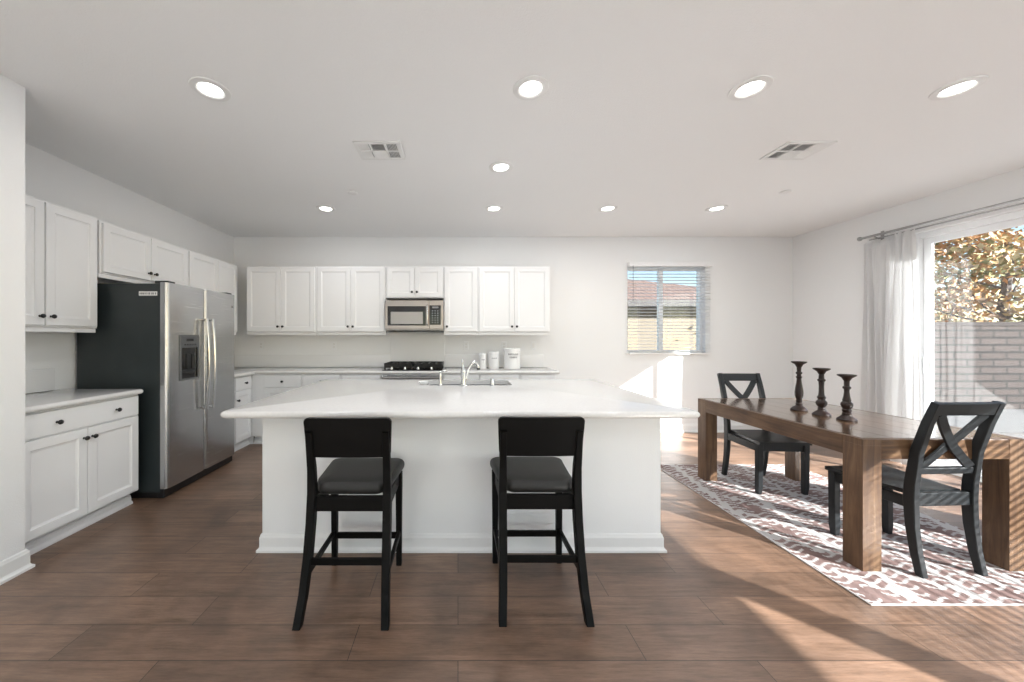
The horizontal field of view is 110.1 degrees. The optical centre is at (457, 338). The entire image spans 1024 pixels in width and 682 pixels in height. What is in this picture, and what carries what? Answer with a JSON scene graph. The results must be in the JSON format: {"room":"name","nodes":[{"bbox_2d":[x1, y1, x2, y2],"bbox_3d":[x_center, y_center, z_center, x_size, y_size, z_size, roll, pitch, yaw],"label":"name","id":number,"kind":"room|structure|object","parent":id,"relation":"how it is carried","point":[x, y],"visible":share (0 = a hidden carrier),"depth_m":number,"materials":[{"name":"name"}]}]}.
{"room":"kitchen dining area","nodes":[
{"label":"kitchen dining area","id":0,"kind":"room"},
{"bbox_2d":[0,74,24,560],"bbox_3d":[-2.881,-0.056,-1.490,0.838,2.740,7.020,0,0,0],"label":"wall partition","id":1,"kind":"structure","parent":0,"point":[12,94],"depth_m":1.96,"materials":[{"name":"white paint"}]},
{"bbox_2d":[0,549,34,584],"bbox_3d":[-2.489,1.256,-1.477,0.106,0.115,7.046,0,0,0],"label":"baseboard","id":2,"kind":"structure","parent":1,"relation":"attached to","point":[11,567],"depth_m":1.96,"materials":[{"name":"white paint"}]},
{"bbox_2d":[25,143,233,393],"bbox_3d":[-3.225,-0.056,3.528,0.150,2.740,3.216,0,0,0],"label":"wall","id":3,"kind":"structure","parent":0,"point":[48,177],"depth_m":3.02,"materials":[{"name":"white paint"}]},
{"bbox_2d":[25,368,54,393],"bbox_3d":[-3.141,0.314,2.391,0.016,0.170,0.738,0,0,0],"label":"backsplash","id":4,"kind":"structure","parent":3,"relation":"attached to","point":[36,380],"depth_m":2.66,"materials":[{"name":"white"}]},
{"bbox_2d":[25,194,96,332],"bbox_3d":[-2.998,-0.508,2.438,0.302,0.924,0.827,0,0,0],"label":"upper cabinet","id":5,"kind":"object","parent":3,"relation":"attached to","point":[60,241],"visible":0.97,"depth_m":2.57,"materials":[{"name":"white paint"}]},
{"bbox_2d":[97,220,187,285],"bbox_3d":[-2.998,-0.727,3.335,0.302,0.462,0.927,0,0,0],"label":"upper cabinet","id":6,"kind":"object","parent":3,"relation":"attached to","point":[123,255],"visible":0.82,"depth_m":3.19,"materials":[{"name":"white paint"}]},
{"bbox_2d":[187,249,236,334],"bbox_3d":[-2.998,-0.502,4.228,0.302,0.912,0.849,0,0,0],"label":"upper cabinet","id":7,"kind":"object","parent":3,"relation":"attached to","point":[205,272],"visible":0.25,"depth_m":4.18,"materials":[{"name":"white paint"}]},
{"bbox_2d":[0,0,1023,236],"bbox_3d":[0.780,-1.501,-0.007,8.160,0.150,10.286,0,0,0],"label":"ceiling","id":8,"kind":"structure","parent":0,"point":[636,114],"depth_m":2.16,"materials":[{"name":"white paint"}]},
{"bbox_2d":[188,76,230,101],"bbox_3d":[-1.415,-1.420,2.030,0.202,0.010,0.202,0,0,0],"label":"recessed light","id":9,"kind":"object","parent":8,"relation":"in","point":[208,88],"visible":1,"depth_m":2.02,"materials":[{"name":"white paint"}]},
{"bbox_2d":[316,205,335,211],"bbox_3d":[-1.448,-1.420,3.890,0.202,0.010,0.202,0,0,0],"label":"recessed light","id":10,"kind":"object","parent":8,"relation":"in","point":[325,208],"visible":1,"depth_m":3.88,"materials":[{"name":"white paint"}]},
{"bbox_2d":[348,190,357,194],"bbox_3d":[-1.026,-1.419,3.460,0.090,0.014,0.090,0,0,0],"label":"sprinkler cover","id":11,"kind":"object","parent":8,"relation":"attached to","point":[351,192],"visible":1,"depth_m":3.44,"materials":[{"name":"white paint"}]},
{"bbox_2d":[352,141,404,159],"bbox_3d":[-0.590,-1.421,2.690,0.344,0.010,0.260,0,0,0],"label":"ceiling vent","id":12,"kind":"object","parent":8,"relation":"in","point":[367,150],"visible":1,"depth_m":2.67,"materials":[{"name":"white metal"}]},
{"bbox_2d":[485,205,502,211],"bbox_3d":[0.393,-1.420,3.885,0.202,0.010,0.202,0,0,0],"label":"recessed light","id":13,"kind":"object","parent":8,"relation":"in","point":[491,208],"visible":1,"depth_m":3.88,"materials":[{"name":"white paint"}]},
{"bbox_2d":[489,161,512,172],"bbox_3d":[0.358,-1.420,2.950,0.202,0.010,0.202,0,0,0],"label":"recessed light","id":14,"kind":"object","parent":8,"relation":"in","point":[499,166],"visible":1,"depth_m":2.94,"materials":[{"name":"white paint"}]},
{"bbox_2d":[513,75,548,99],"bbox_3d":[0.414,-1.420,2.020,0.202,0.010,0.202,0,0,0],"label":"recessed light","id":15,"kind":"object","parent":8,"relation":"in","point":[531,87],"visible":1,"depth_m":2.01,"materials":[{"name":"white paint"}]},
{"bbox_2d":[598,205,617,211],"bbox_3d":[1.639,-1.420,3.885,0.202,0.010,0.202,0,0,0],"label":"recessed light","id":16,"kind":"object","parent":8,"relation":"in","point":[606,208],"visible":1,"depth_m":3.88,"materials":[{"name":"white paint"}]},
{"bbox_2d":[705,205,727,211],"bbox_3d":[2.830,-1.420,3.885,0.202,0.010,0.202,0,0,0],"label":"recessed light","id":17,"kind":"object","parent":8,"relation":"in","point":[717,207],"visible":1,"depth_m":3.88,"materials":[{"name":"white paint"}]},
{"bbox_2d":[728,75,773,99],"bbox_3d":[1.662,-1.420,2.020,0.202,0.010,0.202,0,0,0],"label":"recessed light","id":18,"kind":"object","parent":8,"relation":"in","point":[753,86],"visible":1,"depth_m":2.01,"materials":[{"name":"white paint"}]},
{"bbox_2d":[779,190,791,193],"bbox_3d":[3.172,-1.419,3.440,0.090,0.014,0.090,0,0,0],"label":"sprinkler cover","id":19,"kind":"object","parent":8,"relation":"attached to","point":[784,191],"visible":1,"depth_m":3.43,"materials":[{"name":"white paint"}]},
{"bbox_2d":[759,141,836,159],"bbox_3d":[2.565,-1.421,2.690,0.344,0.010,0.260,0,0,0],"label":"ceiling vent","id":20,"kind":"object","parent":8,"relation":"in","point":[792,150],"visible":1,"depth_m":2.67,"materials":[{"name":"white metal"}]},
{"bbox_2d":[928,75,988,99],"bbox_3d":[2.841,-1.420,2.020,0.202,0.010,0.202,0,0,0],"label":"recessed light","id":21,"kind":"object","parent":8,"relation":"in","point":[961,86],"visible":1,"depth_m":2.01,"materials":[{"name":"white paint"}]},
{"bbox_2d":[0,433,1023,681],"bbox_3d":[0.805,1.374,-0.007,8.110,0.120,10.286,0,0,0],"label":"floor","id":22,"kind":"structure","parent":0,"point":[176,587],"depth_m":1.70,"materials":[{"name":"brown wood"}]},
{"bbox_2d":[25,394,137,554],"bbox_3d":[-2.818,0.877,2.426,0.643,0.873,0.803,0,0,0],"label":"base cabinet","id":23,"kind":"object","parent":22,"relation":"on","point":[81,460],"visible":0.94,"depth_m":2.37,"materials":[{"name":"white paint"}]},
{"bbox_2d":[25,368,142,413],"bbox_3d":[-2.825,0.334,2.428,0.648,0.210,0.812,0,0,0],"label":"countertop","id":24,"kind":"structure","parent":23,"relation":"on","point":[37,381],"depth_m":2.58,"materials":[{"name":"white stone"}]},
{"bbox_2d":[77,281,233,497],"bbox_3d":[-2.709,0.418,3.345,0.822,1.792,0.890,0,0,0],"label":"refrigerator","id":25,"kind":"object","parent":22,"relation":"on","point":[172,342],"visible":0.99,"depth_m":2.93,"materials":[{"name":"grey metal"}]},
{"bbox_2d":[234,375,253,451],"bbox_3d":[-2.818,0.877,4.131,0.643,0.873,0.619,0,0,0],"label":"base cabinet","id":26,"kind":"object","parent":22,"relation":"on","point":[243,437],"visible":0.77,"depth_m":4.19,"materials":[{"name":"white paint"}]},
{"bbox_2d":[252,374,302,443],"bbox_3d":[-2.231,0.877,4.657,0.628,0.873,0.657,0,0,0],"label":"base cabinet","id":27,"kind":"object","parent":22,"relation":"on","point":[263,385],"visible":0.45,"depth_m":4.38,"materials":[{"name":"white paint"}]},
{"bbox_2d":[303,374,340,385],"bbox_3d":[-1.677,0.877,4.657,0.472,0.873,0.657,0,0,0],"label":"base cabinet","id":28,"kind":"object","parent":22,"relation":"on","point":[308,379],"visible":0.08,"depth_m":4.36,"materials":[{"name":"white paint"}]},
{"bbox_2d":[292,417,403,630],"bbox_3d":[-0.530,0.847,1.863,0.437,0.934,0.534,0,0,0],"label":"bar stool","id":29,"kind":"object","parent":22,"relation":"on","point":[355,443],"visible":1,"depth_m":1.71,"materials":[{"name":"black paint"}]},
{"bbox_2d":[318,458,403,493],"bbox_3d":[-0.530,0.739,1.935,0.430,0.067,0.389,0,0,0],"label":"seat cushion","id":30,"kind":"object","parent":29,"relation":"on","point":[342,475],"depth_m":1.83,"materials":[{"name":"black leather"}]},
{"bbox_2d":[341,374,381,378],"bbox_3d":[-1.192,0.877,4.657,0.493,0.873,0.657,0,0,0],"label":"base cabinet","id":31,"kind":"object","parent":22,"relation":"on","point":[343,376],"visible":0.05,"depth_m":4.36,"materials":[{"name":"white paint"}]},
{"bbox_2d":[382,374,442,378],"bbox_3d":[-0.563,0.877,4.645,0.756,0.873,0.680,0,0,0],"label":"oven","id":32,"kind":"object","parent":22,"relation":"on","point":[384,376],"visible":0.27,"depth_m":4.36,"materials":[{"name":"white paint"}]},
{"bbox_2d":[443,374,478,378],"bbox_3d":[0.040,0.877,4.657,0.441,0.873,0.657,0,0,0],"label":"base cabinet","id":33,"kind":"object","parent":22,"relation":"on","point":[445,376],"visible":0.03,"depth_m":4.36,"materials":[{"name":"white paint"}]},
{"bbox_2d":[256,384,666,552],"bbox_3d":[0.021,0.877,2.817,2.519,0.874,1.286,0,0,0],"label":"kitchen island","id":34,"kind":"object","parent":22,"relation":"on","point":[447,470],"visible":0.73,"depth_m":2.20,"materials":[{"name":"white paint"}]},
{"bbox_2d":[220,379,699,417],"bbox_3d":[0.013,0.419,2.719,2.644,0.039,1.573,0,0,0],"label":"island countertop","id":35,"kind":"structure","parent":34,"relation":"on","point":[332,398],"depth_m":2.25,"materials":[{"name":"white stone"}]},
{"bbox_2d":[418,381,428,384],"bbox_3d":[-0.300,0.387,3.100,0.096,0.026,0.096,0,0,0],"label":"soap dish","id":36,"kind":"object","parent":35,"relation":"on","point":[420,382],"visible":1,"depth_m":3.07,"materials":[{"name":"white ceramic"}]},
{"bbox_2d":[438,369,446,385],"bbox_3d":[-0.130,0.331,3.019,0.092,0.137,0.043,0,0,-34],"label":"soap dispenser","id":37,"kind":"object","parent":35,"relation":"on","point":[443,370],"visible":0.99,"depth_m":3.00,"materials":[{"name":"silver metal"}]},
{"bbox_2d":[432,384,504,384],"bbox_3d":[0.100,0.539,3.217,0.774,0.199,0.399,0,0,0],"label":"sink","id":38,"kind":"object","parent":35,"relation":"in","point":[432,384],"visible":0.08,"depth_m":3.40,"materials":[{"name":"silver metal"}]},
{"bbox_2d":[469,384,504,384],"bbox_3d":[0.291,0.539,3.217,0.392,0.199,0.399,0,0,0],"label":"basin","id":39,"kind":"object","parent":38,"relation":"in","point":[469,384],"depth_m":3.40,"materials":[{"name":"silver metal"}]},
{"bbox_2d":[460,360,479,385],"bbox_3d":[0.101,0.289,3.035,0.197,0.222,0.060,0,0,-36],"label":"kitchen faucet","id":40,"kind":"object","parent":35,"relation":"on","point":[464,373],"visible":1,"depth_m":2.98,"materials":[{"name":"silver metal"}]},
{"bbox_2d":[489,378,494,385],"bbox_3d":[0.290,0.367,3.005,0.048,0.066,0.047,0,0,0],"label":"air gap cap","id":41,"kind":"object","parent":35,"relation":"on","point":[491,379],"visible":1,"depth_m":2.99,"materials":[{"name":"silver metal"}]},
{"bbox_2d":[479,374,519,378],"bbox_3d":[0.512,0.877,4.657,0.497,0.873,0.657,0,0,0],"label":"base cabinet","id":42,"kind":"object","parent":22,"relation":"on","point":[481,376],"visible":0.06,"depth_m":4.36,"materials":[{"name":"white paint"}]},
{"bbox_2d":[520,374,555,378],"bbox_3d":[0.989,0.877,4.657,0.450,0.873,0.657,0,0,0],"label":"base cabinet","id":43,"kind":"object","parent":22,"relation":"on","point":[522,376],"visible":0.06,"depth_m":4.36,"materials":[{"name":"white paint"}]},
{"bbox_2d":[234,332,559,377],"bbox_3d":[-0.947,0.177,4.403,4.404,0.525,1.164,0,0,0],"label":"countertop","id":44,"kind":"structure","parent":43,"relation":"on","point":[405,346],"depth_m":4.97,"materials":[{"name":"white stone"}]},
{"bbox_2d":[382,361,443,370],"bbox_3d":[-0.565,0.356,4.660,0.750,0.085,0.530,0,0,0],"label":"gas cooktop","id":45,"kind":"object","parent":44,"relation":"in","point":[392,365],"visible":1,"depth_m":4.47,"materials":[{"name":"black metal"}]},
{"bbox_2d":[479,353,485,368],"bbox_3d":[0.330,0.300,4.700,0.094,0.200,0.094,0,0,0],"label":"canister","id":46,"kind":"object","parent":44,"relation":"on","point":[482,357],"visible":0.95,"depth_m":4.66,"materials":[{"name":"white ceramic"}]},
{"bbox_2d":[488,352,498,368],"bbox_3d":[0.475,0.287,4.700,0.143,0.224,0.143,0,0,0],"label":"canister","id":47,"kind":"object","parent":44,"relation":"on","point":[493,356],"visible":0.98,"depth_m":4.64,"materials":[{"name":"white ceramic"}]},
{"bbox_2d":[504,348,519,368],"bbox_3d":[0.715,0.265,4.700,0.220,0.270,0.220,0,0,0],"label":"canister","id":48,"kind":"object","parent":44,"relation":"on","point":[511,355],"visible":1,"depth_m":4.61,"materials":[{"name":"white ceramic"}]},
{"bbox_2d":[490,416,594,626],"bbox_3d":[0.405,0.847,1.883,0.437,0.934,0.534,0,0,0],"label":"bar stool","id":49,"kind":"object","parent":22,"relation":"on","point":[517,436],"visible":1,"depth_m":1.73,"materials":[{"name":"black paint"}]},
{"bbox_2d":[490,457,571,491],"bbox_3d":[0.405,0.739,1.956,0.430,0.067,0.389,0,0,0],"label":"seat cushion","id":50,"kind":"object","parent":49,"relation":"on","point":[524,474],"depth_m":1.84,"materials":[{"name":"black leather"}]},
{"bbox_2d":[661,464,1023,605],"bbox_3d":[2.750,1.310,2.717,1.440,0.006,1.946,0,0,0],"label":"rug","id":51,"kind":"object","parent":22,"relation":"on","point":[798,523],"visible":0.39,"depth_m":2.28,"materials":[{"name":"white fabric"}]},
{"bbox_2d":[717,373,811,494],"bbox_3d":[2.730,0.822,3.216,0.426,0.970,0.540,0,0,2],"label":"dining chair","id":52,"kind":"object","parent":51,"relation":"on","point":[762,441],"visible":0.81,"depth_m":3.16,"materials":[{"name":"black paint"}]},
{"bbox_2d":[698,398,1023,570],"bbox_3d":[2.736,0.936,2.677,0.928,0.741,1.370,0,0,0],"label":"dining table","id":53,"kind":"object","parent":51,"relation":"on","point":[875,437],"visible":0.88,"depth_m":2.06,"materials":[{"name":"brown wood"}]},
{"bbox_2d":[790,361,807,411],"bbox_3d":[2.680,0.373,2.790,0.104,0.385,0.104,0,0,0],"label":"candlestick","id":54,"kind":"object","parent":53,"relation":"on","point":[798,392],"visible":1,"depth_m":2.77,"materials":[{"name":"black wood"}]},
{"bbox_2d":[812,368,831,416],"bbox_3d":[2.672,0.392,2.610,0.104,0.347,0.104,0,0,0],"label":"candlestick","id":55,"kind":"object","parent":53,"relation":"on","point":[820,402],"visible":1,"depth_m":2.60,"materials":[{"name":"black wood"}]},
{"bbox_2d":[836,374,857,421],"bbox_3d":[2.683,0.407,2.450,0.104,0.317,0.104,0,0,0],"label":"candlestick","id":56,"kind":"object","parent":53,"relation":"on","point":[846,404],"visible":1,"depth_m":2.44,"materials":[{"name":"black wood"}]},
{"bbox_2d":[825,401,1005,578],"bbox_3d":[2.714,0.822,2.150,0.426,0.970,0.540,0,0,-3],"label":"dining chair","id":57,"kind":"object","parent":51,"relation":"on","point":[917,491],"visible":0.91,"depth_m":1.98,"materials":[{"name":"black paint"}]},
{"bbox_2d":[234,237,792,423],"bbox_3d":[0.855,-0.056,5.066,8.010,2.740,0.160,0,0,0],"label":"wall","id":58,"kind":"structure","parent":0,"point":[750,325],"depth_m":4.99,"materials":[{"name":"white paint"}]},
{"bbox_2d":[247,266,316,334],"bbox_3d":[-2.317,-0.497,4.794,0.914,0.902,0.382,0,0,0],"label":"upper cabinet","id":59,"kind":"object","parent":58,"relation":"attached to","point":[281,300],"visible":0.96,"depth_m":4.64,"materials":[{"name":"white paint"}]},
{"bbox_2d":[331,341,336,349],"bbox_3d":[-1.740,0.099,4.981,0.072,0.116,0.008,0,0,0],"label":"wall outlet","id":60,"kind":"object","parent":58,"relation":"attached to","point":[333,343],"visible":1,"depth_m":4.98,"materials":[{"name":"white plastic"}]},
{"bbox_2d":[317,266,390,334],"bbox_3d":[-1.401,-0.497,4.794,0.911,0.902,0.382,0,0,0],"label":"upper cabinet","id":61,"kind":"object","parent":58,"relation":"attached to","point":[350,299],"visible":0.98,"depth_m":4.64,"materials":[{"name":"white paint"}]},
{"bbox_2d":[386,266,443,300],"bbox_3d":[-0.567,-0.740,4.794,0.751,0.417,0.382,0,0,0],"label":"upper cabinet","id":62,"kind":"object","parent":58,"relation":"attached to","point":[402,282],"visible":0.96,"depth_m":4.64,"materials":[{"name":"white paint"}]},
{"bbox_2d":[385,300,443,331],"bbox_3d":[-0.566,-0.291,4.750,0.748,0.404,0.465,0,0,0],"label":"microwave","id":63,"kind":"object","parent":62,"relation":"attached to","point":[400,315],"visible":0.98,"depth_m":4.56,"materials":[{"name":"grey metal"}]},
{"bbox_2d":[444,266,477,334],"bbox_3d":[0.036,-0.497,4.794,0.449,0.902,0.382,0,0,0],"label":"upper cabinet","id":64,"kind":"object","parent":58,"relation":"attached to","point":[460,282],"visible":1,"depth_m":4.64,"materials":[{"name":"white paint"}]},
{"bbox_2d":[464,341,468,349],"bbox_3d":[0.115,0.099,4.981,0.072,0.116,0.008,0,0,0],"label":"wall outlet","id":65,"kind":"object","parent":58,"relation":"attached to","point":[466,343],"visible":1,"depth_m":4.98,"materials":[{"name":"white plastic"}]},
{"bbox_2d":[478,266,549,334],"bbox_3d":[0.734,-0.497,4.794,0.941,0.902,0.382,0,0,0],"label":"upper cabinet","id":66,"kind":"object","parent":58,"relation":"attached to","point":[512,300],"visible":0.95,"depth_m":4.64,"materials":[{"name":"white paint"}]},
{"bbox_2d":[531,341,535,349],"bbox_3d":[1.060,0.099,4.981,0.072,0.116,0.010,0,0,0],"label":"wall outlet","id":67,"kind":"object","parent":58,"relation":"attached to","point":[533,343],"visible":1,"depth_m":4.98,"materials":[{"name":"white plastic"}]},
{"bbox_2d":[627,267,701,352],"bbox_3d":[2.922,-0.408,5.081,1.095,1.215,0.080,0,0,0],"label":"window","id":68,"kind":"structure","parent":58,"relation":"in","point":[659,289],"depth_m":5.05,"materials":[{"name":"white plastic"}]},
{"bbox_2d":[627,262,712,353],"bbox_3d":[2.951,-0.420,4.939,1.154,1.275,0.070,0,0,0],"label":"blind","id":69,"kind":"object","parent":68,"relation":"attached to","point":[630,264],"visible":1,"depth_m":4.93,"materials":[{"name":"white plastic"}]},
{"bbox_2d":[661,424,761,432],"bbox_3d":[2.938,1.256,4.973,3.535,0.115,0.026,0,0,0],"label":"baseboard","id":70,"kind":"structure","parent":58,"relation":"attached to","point":[665,428],"depth_m":4.97,"materials":[{"name":"white paint"}]},
{"bbox_2d":[793,167,1023,409],"bbox_3d":[4.782,-0.056,0.073,0.155,2.740,10.146,0,0,0],"label":"wall","id":71,"kind":"structure","parent":0,"point":[828,262],"depth_m":4.32,"materials":[{"name":"white paint"}]},
{"bbox_2d":[857,197,1023,240],"bbox_3d":[4.645,-1.136,2.620,0.118,0.110,2.940,0,0,0],"label":"curtain rod","id":72,"kind":"object","parent":71,"relation":"attached to","point":[882,233],"visible":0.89,"depth_m":3.39,"materials":[{"name":"grey metal"}]},
{"bbox_2d":[860,237,893,413],"bbox_3d":[4.639,0.093,3.877,0.056,2.382,0.406,0,0,0],"label":"curtain","id":73,"kind":"object","parent":72,"relation":"hanging from","point":[878,256],"visible":0.59,"depth_m":3.92,"materials":[{"name":"fabric"}]},
{"bbox_2d":[885,229,921,464],"bbox_3d":[4.572,0.089,3.644,0.094,2.390,0.293,0,0,0],"label":"curtain","id":74,"kind":"object","parent":72,"relation":"hanging from","point":[903,396],"visible":0.79,"depth_m":3.62,"materials":[{"name":"fabric"}]},
{"bbox_2d":[915,210,1023,482],"bbox_3d":[4.815,0.114,2.565,0.090,2.400,2.330,0,0,0],"label":"door frame","id":75,"kind":"structure","parent":71,"relation":"in","point":[925,241],"depth_m":3.61,"materials":[{"name":"white plastic"}]},
{"label":"outside","id":76,"kind":"structure","parent":0,"visible":0},
{"bbox_2d":[937,435,1023,470],"bbox_3d":[7.500,1.564,17.500,65.000,0.300,85.000,0,0,0],"label":"ground","id":77,"kind":"structure","parent":76,"point":[954,461],"depth_m":4.15,"materials":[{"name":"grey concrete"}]},
{"bbox_2d":[628,279,695,349],"bbox_3d":[6.900,-0.546,15.460,10.240,3.920,8.080,0,0,0],"label":"neighbor house","id":78,"kind":"structure","parent":77,"relation":"on","point":[633,340],"depth_m":12.00,"materials":[{"name":"brown paint"}]},
{"bbox_2d":[934,322,1023,408],"bbox_3d":[13.100,0.544,7.100,16.020,1.740,0.230,0,0,0],"label":"wall","id":79,"kind":"structure","parent":77,"relation":"on","point":[974,361],"depth_m":7.00,"materials":[{"name":"white brick"}]},
{"bbox_2d":[934,227,1023,321],"bbox_3d":[14.335,-1.822,9.314,6.405,6.530,6.058,0,0,23],"label":"autumn tree","id":80,"kind":"object","parent":77,"relation":"on","point":[1004,254],"visible":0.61,"depth_m":9.13,"materials":[{"name":"brown plant"}]},
{"bbox_2d":[934,280,1023,321],"bbox_3d":[18.863,-0.281,13.622,4.921,4.544,3.610,0,0,32],"label":"autumn tree","id":81,"kind":"object","parent":77,"relation":"on","point":[947,318],"visible":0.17,"depth_m":13.29,"materials":[{"name":"plant"}]},
{"bbox_2d":[936,409,1023,434],"bbox_3d":[12.580,1.399,6.075,14.840,0.030,1.750,0,0,0],"label":"gravel bed","id":82,"kind":"object","parent":77,"relation":"on","point":[1010,421],"depth_m":5.85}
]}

